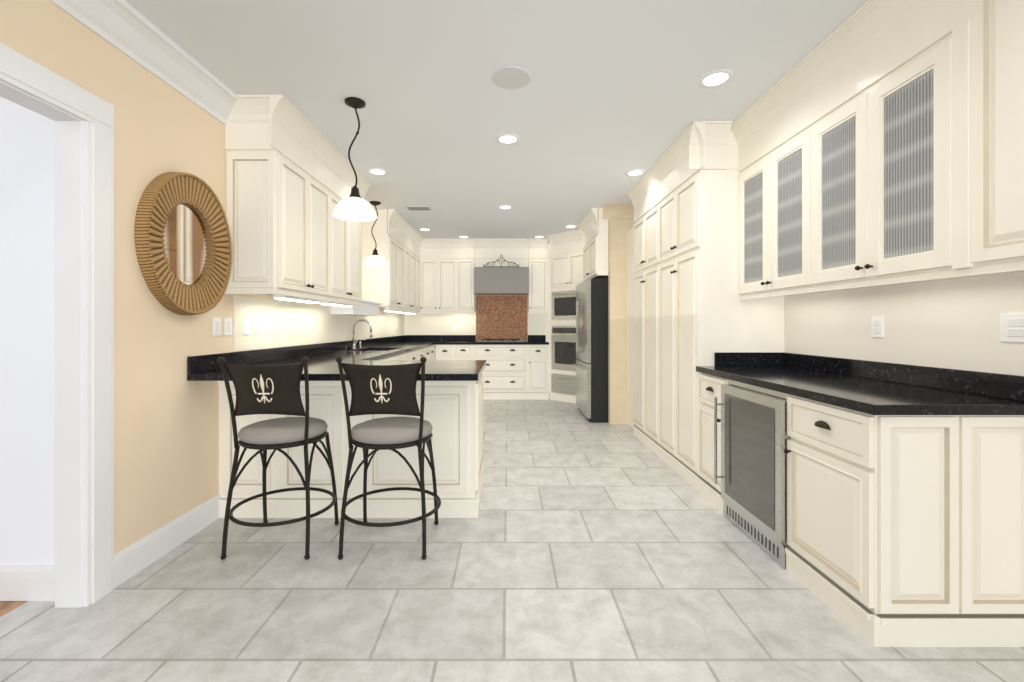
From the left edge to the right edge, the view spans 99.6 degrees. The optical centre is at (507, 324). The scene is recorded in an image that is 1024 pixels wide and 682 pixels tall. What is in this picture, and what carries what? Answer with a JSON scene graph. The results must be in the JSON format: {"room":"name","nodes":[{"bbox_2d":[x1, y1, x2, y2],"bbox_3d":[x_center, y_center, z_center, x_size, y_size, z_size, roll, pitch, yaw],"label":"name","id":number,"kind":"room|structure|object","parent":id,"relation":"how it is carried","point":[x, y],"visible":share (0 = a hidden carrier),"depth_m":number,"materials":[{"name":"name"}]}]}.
{"room":"kitchen","nodes":[
{"label":"kitchen","id":0,"kind":"room"},
{"bbox_2d":[0,601,26,616],"bbox_3d":[-4.061,1.251,-0.480,3.879,0.058,5.040,0,0,0],"label":"floor","id":1,"kind":"structure","parent":0,"point":[6,607],"depth_m":1.88,"materials":[{"name":"brown wood"}]},
{"bbox_2d":[0,97,54,564],"bbox_3d":[-3.970,-0.120,1.985,4.039,2.680,0.110,0,0,0],"label":"wall","id":2,"kind":"structure","parent":0,"point":[27,336],"depth_m":1.91,"materials":[{"name":"white paint"}]},
{"bbox_2d":[0,565,54,600],"bbox_3d":[-3.978,1.145,1.921,4.044,0.150,0.018,0,0,0],"label":"baseboard","id":3,"kind":"structure","parent":2,"relation":"attached to","point":[27,582],"depth_m":1.91,"materials":[{"name":"white wood"}]},
{"bbox_2d":[0,0,403,553],"bbox_3d":[-1.895,-0.120,2.360,0.110,2.680,10.720,0,0,0],"label":"wall","id":4,"kind":"structure","parent":0,"point":[166,441],"depth_m":2.19,"materials":[{"name":"beige paint"}]},
{"bbox_2d":[0,43,113,607],"bbox_3d":[-1.882,0.103,1.292,0.144,2.234,1.411,0,0,0],"label":"door frame","id":5,"kind":"structure","parent":4,"relation":"attached to","point":[82,118],"depth_m":1.86,"materials":[{"name":"white wood"}]},
{"bbox_2d":[49,0,236,124],"bbox_3d":[-1.780,-1.379,-0.091,0.118,0.160,5.817,0,0,0],"label":"crown molding","id":6,"kind":"structure","parent":4,"relation":"attached to","point":[128,30],"depth_m":2.16,"materials":[{"name":"white wood"}]},
{"bbox_2d":[114,493,220,588],"bbox_3d":[-1.831,1.145,-0.126,0.018,0.150,5.748,0,0,0],"label":"baseboard","id":7,"kind":"structure","parent":4,"relation":"attached to","point":[134,558],"depth_m":2.28,"materials":[{"name":"white wood"}]},
{"bbox_2d":[134,172,232,314],"bbox_3d":[-1.802,-0.455,2.460,0.074,0.800,0.664,0,0,0],"label":"mirror","id":8,"kind":"object","parent":4,"relation":"attached to","point":[183,242],"visible":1,"depth_m":2.42,"materials":[{"name":"gold glass"}]},
{"bbox_2d":[213,317,220,335],"bbox_3d":[-1.835,0.010,2.730,0.009,0.116,0.072,0,0,0],"label":"light switch","id":9,"kind":"object","parent":4,"relation":"attached to","point":[216,326],"visible":1,"depth_m":2.72,"materials":[{"name":"white plastic"}]},
{"bbox_2d":[224,318,231,334],"bbox_3d":[-1.835,0.010,2.840,0.009,0.116,0.072,0,0,0],"label":"light switch","id":10,"kind":"object","parent":4,"relation":"attached to","point":[227,326],"visible":1,"depth_m":2.83,"materials":[{"name":"white plastic"}]},
{"bbox_2d":[243,318,249,334],"bbox_3d":[-1.829,0.010,3.030,0.009,0.116,0.072,0,0,0],"label":"light switch","id":11,"kind":"object","parent":4,"relation":"attached to","point":[246,326],"visible":1,"depth_m":3.02,"materials":[{"name":"white plastic"}]},
{"bbox_2d":[254,318,260,333],"bbox_3d":[-1.829,0.010,3.160,0.009,0.116,0.072,0,0,0],"label":"light switch","id":12,"kind":"object","parent":4,"relation":"attached to","point":[257,325],"visible":1,"depth_m":3.15,"materials":[{"name":"white plastic"}]},
{"bbox_2d":[187,336,406,371],"bbox_3d":[-1.828,0.230,5.098,0.021,0.100,5.244,0,0,0],"label":"backsplash","id":13,"kind":"structure","parent":4,"relation":"attached to","point":[208,363],"depth_m":3.38,"materials":[{"name":"black stone"}]},
{"bbox_2d":[224,95,547,315],"bbox_3d":[-0.583,-0.784,5.226,2.510,1.349,4.983,0,0,0],"label":"upper cabinet","id":14,"kind":"object","parent":4,"relation":"attached to","point":[290,179],"visible":0.94,"depth_m":3.37,"materials":[{"name":"wood"}]},
{"bbox_2d":[416,243,550,392],"bbox_3d":[0.095,-0.120,7.775,4.090,2.680,0.110,0,0,0],"label":"wall","id":15,"kind":"structure","parent":0,"point":[548,299],"depth_m":7.72,"materials":[{"name":"beige paint"}]},
{"bbox_2d":[407,336,440,339],"bbox_3d":[-1.501,0.230,7.709,0.633,0.100,0.021,0,0,0],"label":"backsplash","id":16,"kind":"structure","parent":15,"relation":"attached to","point":[408,337],"depth_m":7.70,"materials":[{"name":"black stone"}]},
{"bbox_2d":[405,314,545,334],"bbox_3d":[-0.576,-0.010,7.717,2.512,0.376,0.006,0,0,0],"label":"backsplash","id":17,"kind":"structure","parent":15,"relation":"attached to","point":[428,324],"depth_m":7.71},
{"bbox_2d":[474,239,528,294],"bbox_3d":[-0.110,-0.995,7.460,0.920,0.929,0.519,0,0,0],"label":"range hood","id":18,"kind":"object","parent":15,"relation":"attached to","point":[501,267],"visible":1,"depth_m":7.22,"materials":[{"name":"silver metal"}]},
{"bbox_2d":[476,295,527,340],"bbox_3d":[-0.110,-0.125,7.712,0.920,0.804,0.015,0,0,0],"label":"backsplash","id":19,"kind":"structure","parent":15,"relation":"attached to","point":[501,316],"depth_m":7.70,"materials":[{"name":"tile"}]},
{"bbox_2d":[125,0,866,242],"bbox_3d":[-1.930,-1.500,2.415,8.140,0.080,10.830,0,0,0],"label":"ceiling","id":20,"kind":"structure","parent":0,"point":[601,103],"depth_m":2.56,"materials":[{"name":"white paint"}]},
{"bbox_2d":[332,97,376,221],"bbox_3d":[-1.000,-1.085,2.830,0.280,0.750,0.280,0,0,0],"label":"pendant light","id":21,"kind":"object","parent":20,"relation":"hanging from","point":[354,206],"visible":1,"depth_m":2.81,"materials":[{"name":"glass"}]},
{"bbox_2d":[363,201,386,266],"bbox_3d":[-1.580,-1.085,5.150,0.280,0.750,0.280,0,0,0],"label":"pendant light","id":22,"kind":"object","parent":20,"relation":"hanging from","point":[374,259],"visible":1,"depth_m":5.11,"materials":[{"name":"glass"}]},
{"bbox_2d":[367,168,387,175],"bbox_3d":[-1.240,-1.456,4.110,0.190,0.008,0.190,0,0,0],"label":"recessed light","id":23,"kind":"object","parent":20,"relation":"in","point":[377,171],"visible":0.96,"depth_m":4.10,"materials":[{"name":"white"}]},
{"bbox_2d":[405,206,431,210],"bbox_3d":[-1.110,-1.454,5.390,0.300,0.011,0.180,0,0,0],"label":"ceiling vent","id":24,"kind":"object","parent":20,"relation":"in","point":[418,208],"visible":0.98,"depth_m":5.39,"materials":[{"name":"white metal"}]},
{"bbox_2d":[418,228,430,230],"bbox_3d":[-1.270,-1.456,6.600,0.190,0.008,0.190,0,0,0],"label":"recessed light","id":25,"kind":"object","parent":20,"relation":"in","point":[424,229],"visible":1,"depth_m":6.59,"materials":[{"name":"white"}]},
{"bbox_2d":[498,205,512,209],"bbox_3d":[-0.030,-1.456,5.350,0.190,0.008,0.190,0,0,0],"label":"recessed light","id":26,"kind":"object","parent":20,"relation":"in","point":[505,207],"visible":0.96,"depth_m":5.34,"materials":[{"name":"white"}]},
{"bbox_2d":[496,134,519,144],"bbox_3d":[0.000,-1.456,3.390,0.190,0.008,0.190,0,0,0],"label":"recessed light","id":27,"kind":"object","parent":20,"relation":"in","point":[507,139],"visible":1,"depth_m":3.39,"materials":[{"name":"white"}]},
{"bbox_2d":[492,66,530,88],"bbox_3d":[0.020,-1.455,2.550,0.230,0.009,0.230,0,0,0],"label":"ceiling speaker","id":28,"kind":"object","parent":20,"relation":"attached to","point":[511,77],"visible":1,"depth_m":2.53},
{"bbox_2d":[564,225,576,227],"bbox_3d":[0.930,-1.456,6.400,0.190,0.008,0.190,0,0,0],"label":"recessed light","id":29,"kind":"object","parent":20,"relation":"in","point":[570,226],"visible":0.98,"depth_m":6.39,"materials":[{"name":"white"}]},
{"bbox_2d":[625,169,645,176],"bbox_3d":[1.220,-1.456,4.140,0.190,0.008,0.190,0,0,0],"label":"recessed light","id":30,"kind":"object","parent":20,"relation":"in","point":[635,172],"visible":0.98,"depth_m":4.13,"materials":[{"name":"white"}]},
{"bbox_2d":[698,69,733,87],"bbox_3d":[1.230,-1.456,2.560,0.190,0.008,0.190,0,0,0],"label":"recessed light","id":31,"kind":"object","parent":20,"relation":"in","point":[716,78],"visible":1,"depth_m":2.55,"materials":[{"name":"white"}]},
{"bbox_2d":[0,393,1023,681],"bbox_3d":[0.010,1.250,2.415,4.260,0.060,10.830,0,0,0],"label":"floor","id":32,"kind":"structure","parent":0,"point":[580,549],"depth_m":1.89,"materials":[{"name":"grey tile"}]},
{"bbox_2d":[211,380,274,517],"bbox_3d":[-1.656,0.770,3.065,0.365,0.900,0.670,0,0,0],"label":"base cabinet","id":33,"kind":"object","parent":32,"relation":"on","point":[249,484],"depth_m":2.73,"materials":[{"name":"wood"}]},
{"bbox_2d":[217,357,338,559],"bbox_3d":[-1.265,0.694,2.450,0.549,1.061,0.510,0,0,0],"label":"bar stool","id":34,"kind":"object","parent":32,"relation":"on","point":[267,389],"visible":1,"depth_m":2.27,"materials":[{"name":"metal"}]},
{"bbox_2d":[275,380,354,517],"bbox_3d":[-1.226,0.770,3.065,0.495,0.900,0.670,0,0,0],"label":"base cabinet","id":35,"kind":"object","parent":32,"relation":"on","point":[326,399],"depth_m":2.73,"materials":[{"name":"wood"}]},
{"bbox_2d":[379,356,390,359],"bbox_3d":[-1.517,0.770,4.101,0.642,0.900,0.500,0,0,0],"label":"base cabinet","id":36,"kind":"object","parent":32,"relation":"on","point":[380,357],"depth_m":4.20,"materials":[{"name":"wood"}]},
{"bbox_2d":[336,357,440,559],"bbox_3d":[-0.655,0.694,2.450,0.549,1.061,0.510,0,0,0],"label":"bar stool","id":37,"kind":"object","parent":32,"relation":"on","point":[383,389],"visible":1,"depth_m":2.27,"materials":[{"name":"metal"}]},
{"bbox_2d":[367,348,418,359],"bbox_3d":[-1.517,0.770,5.503,0.642,0.900,0.500,0,0,0],"label":"base cabinet","id":38,"kind":"object","parent":32,"relation":"on","point":[414,351],"depth_m":5.38,"materials":[{"name":"wood"}]},
{"bbox_2d":[291,340,440,359],"bbox_3d":[-1.512,0.300,5.580,0.654,0.040,4.280,0,0,0],"label":"countertop","id":39,"kind":"structure","parent":38,"relation":"on","point":[400,345],"depth_m":4.41,"materials":[{"name":"stone"}]},
{"bbox_2d":[358,339,365,348],"bbox_3d":[-1.760,0.224,5.220,0.090,0.111,0.040,0,0,0],"label":"soap dispenser","id":40,"kind":"object","parent":39,"relation":"on","point":[359,343],"depth_m":5.21,"materials":[{"name":"silver metal"}]},
{"bbox_2d":[391,352,410,359],"bbox_3d":[-1.517,0.770,4.802,0.642,0.900,0.901,0,0,0],"label":"base cabinet","id":41,"kind":"object","parent":32,"relation":"on","point":[398,355],"depth_m":4.91,"materials":[{"name":"wood"}]},
{"bbox_2d":[355,368,484,517],"bbox_3d":[-0.584,0.770,3.076,0.789,0.900,0.693,0,0,0],"label":"base cabinet","id":42,"kind":"object","parent":32,"relation":"on","point":[453,406],"depth_m":2.73,"materials":[{"name":"wood"}]},
{"bbox_2d":[187,360,486,379],"bbox_3d":[-1.004,0.300,2.958,1.669,0.040,0.964,0,0,0],"label":"countertop","id":43,"kind":"structure","parent":42,"relation":"on","point":[317,369],"depth_m":2.72,"materials":[{"name":"stone"}]},
{"bbox_2d":[419,348,426,359],"bbox_3d":[-1.517,0.770,6.002,0.642,0.900,0.499,0,0,0],"label":"base cabinet","id":44,"kind":"object","parent":32,"relation":"on","point":[422,351],"depth_m":6.13,"materials":[{"name":"wood"}]},
{"bbox_2d":[427,344,430,359],"bbox_3d":[-1.517,0.770,6.452,0.642,0.900,0.400,0,0,0],"label":"base cabinet","id":45,"kind":"object","parent":32,"relation":"on","point":[428,345],"depth_m":6.57,"materials":[{"name":"wood"}]},
{"bbox_2d":[431,344,434,359],"bbox_3d":[-1.517,0.770,6.832,0.642,0.900,0.362,0,0,0],"label":"base cabinet","id":46,"kind":"object","parent":32,"relation":"on","point":[432,345],"depth_m":6.97,"materials":[{"name":"wood"}]},
{"bbox_2d":[436,335,548,399],"bbox_3d":[-0.256,0.700,7.382,1.855,1.040,0.673,0,0,0],"label":"base cabinet","id":47,"kind":"object","parent":32,"relation":"on","point":[516,369],"depth_m":7.08,"materials":[{"name":"wood"}]},
{"bbox_2d":[436,335,548,344],"bbox_3d":[-0.256,0.250,7.392,1.855,0.140,0.654,0,0,0],"label":"countertop","id":48,"kind":"structure","parent":47,"relation":"on","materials":[{"name":"black stone"}]},
{"bbox_2d":[547,229,583,402],"bbox_3d":[1.157,-0.119,7.005,0.780,2.677,0.688,0,0,45],"label":"tall cabinet","id":49,"kind":"object","parent":32,"relation":"on","point":[566,263],"visible":0.56,"depth_m":6.87,"materials":[{"name":"wood"}]},
{"bbox_2d":[573,279,607,422],"bbox_3d":[1.335,0.320,5.855,0.811,1.800,0.910,0,0,0],"label":"refrigerator","id":50,"kind":"object","parent":32,"relation":"on","point":[591,364],"visible":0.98,"depth_m":5.40,"materials":[{"name":"grey metal"}]},
{"bbox_2d":[578,204,634,423],"bbox_3d":[1.532,-0.119,5.808,0.993,2.679,1.185,0,0,0],"label":"cabinet","id":51,"kind":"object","parent":32,"relation":"on","point":[605,229],"depth_m":5.30,"materials":[{"name":"paint"}]},
{"bbox_2d":[627,229,630,426],"bbox_3d":[1.745,0.041,5.049,0.568,2.360,0.498,0,0,0],"label":"tall cabinet","id":52,"kind":"object","parent":32,"relation":"on","point":[629,232],"depth_m":5.19,"materials":[{"name":"wood"}]},
{"bbox_2d":[631,201,654,453],"bbox_3d":[1.708,0.041,4.393,0.641,2.360,0.815,0,0,0],"label":"tall cabinet","id":53,"kind":"object","parent":32,"relation":"on","point":[643,230],"depth_m":4.43,"materials":[{"name":"wood"}]},
{"bbox_2d":[635,121,737,216],"bbox_3d":[1.726,-1.300,3.985,0.606,0.320,1.630,0,0,0],"label":"crown molding","id":54,"kind":"structure","parent":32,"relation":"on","point":[712,142],"depth_m":3.17,"materials":[{"name":"wood"}]},
{"bbox_2d":[697,372,723,506],"bbox_3d":[1.707,0.780,2.970,0.643,0.880,0.397,0,0,0],"label":"base cabinet","id":55,"kind":"object","parent":32,"relation":"on","point":[706,483],"depth_m":3.01,"materials":[{"name":"wood"}]},
{"bbox_2d":[655,165,783,490],"bbox_3d":[1.708,0.041,3.578,0.641,2.360,0.815,0,0,0],"label":"tall cabinet","id":56,"kind":"object","parent":32,"relation":"on","point":[688,311],"depth_m":3.24,"materials":[{"name":"wood"}]},
{"bbox_2d":[716,380,783,568],"bbox_3d":[1.696,0.799,2.465,0.666,0.842,0.614,0,0,0],"label":"wine cooler","id":57,"kind":"object","parent":32,"relation":"on","point":[749,420],"depth_m":2.42,"materials":[{"name":"metal"}]},
{"bbox_2d":[780,388,1023,646],"bbox_3d":[1.707,0.780,1.897,0.643,0.880,0.520,0,0,0],"label":"base cabinet","id":58,"kind":"object","parent":32,"relation":"on","point":[876,504],"depth_m":1.64,"materials":[{"name":"wood"}]},
{"bbox_2d":[696,364,1023,415],"bbox_3d":[1.702,0.320,2.396,0.653,0.040,1.542,0,0,0],"label":"countertop","id":59,"kind":"structure","parent":58,"relation":"on","point":[881,397],"depth_m":1.92,"materials":[{"name":"black stone"}]},
{"bbox_2d":[784,272,1023,375],"bbox_3d":[2.085,-0.120,2.360,0.110,2.680,10.720,0,0,0],"label":"wall","id":60,"kind":"structure","parent":0,"point":[951,323],"depth_m":2.13,"materials":[{"name":"beige paint"}]},
{"bbox_2d":[714,352,783,363],"bbox_3d":[1.759,0.250,3.156,0.497,0.100,0.021,0,0,0],"label":"backsplash","id":61,"kind":"structure","parent":60,"relation":"attached to","point":[719,357],"depth_m":3.15,"materials":[{"name":"black stone"}]},
{"bbox_2d":[734,68,821,299],"bbox_3d":[1.853,-0.835,2.753,0.351,1.249,0.829,0,0,0],"label":"upper cabinet","id":62,"kind":"object","parent":60,"relation":"attached to","point":[766,137],"depth_m":2.78,"materials":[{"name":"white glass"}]},
{"bbox_2d":[872,316,883,337],"bbox_3d":[2.025,0.010,2.370,0.009,0.116,0.072,0,0,0],"label":"wall outlet","id":63,"kind":"object","parent":60,"relation":"attached to","point":[877,326],"visible":1,"depth_m":2.36,"materials":[{"name":"white plastic"}]},
{"bbox_2d":[784,352,1023,399],"bbox_3d":[2.018,0.250,2.396,0.021,0.100,1.542,0,0,0],"label":"backsplash","id":64,"kind":"structure","parent":60,"relation":"attached to","point":[1006,386],"depth_m":2.09,"materials":[{"name":"black stone"}]},
{"bbox_2d":[798,0,1014,291],"bbox_3d":[1.853,-0.835,2.022,0.351,1.249,0.889,0,0,0],"label":"upper cabinet","id":65,"kind":"object","parent":60,"relation":"attached to","point":[880,142],"depth_m":1.98,"materials":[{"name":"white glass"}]},
{"bbox_2d":[942,0,1023,271],"bbox_3d":[1.853,-0.835,1.178,0.351,1.249,0.920,0,0,0],"label":"upper cabinet","id":66,"kind":"object","parent":60,"relation":"attached to","point":[983,40],"depth_m":1.53,"materials":[{"name":"beige wood"}]},
{"bbox_2d":[1000,313,1023,341],"bbox_3d":[2.025,0.010,1.720,0.009,0.116,0.116,0,0,0],"label":"wall outlet","id":67,"kind":"object","parent":60,"relation":"attached to","point":[1011,327],"visible":1,"depth_m":1.73,"materials":[{"name":"white plastic"}]}
]}

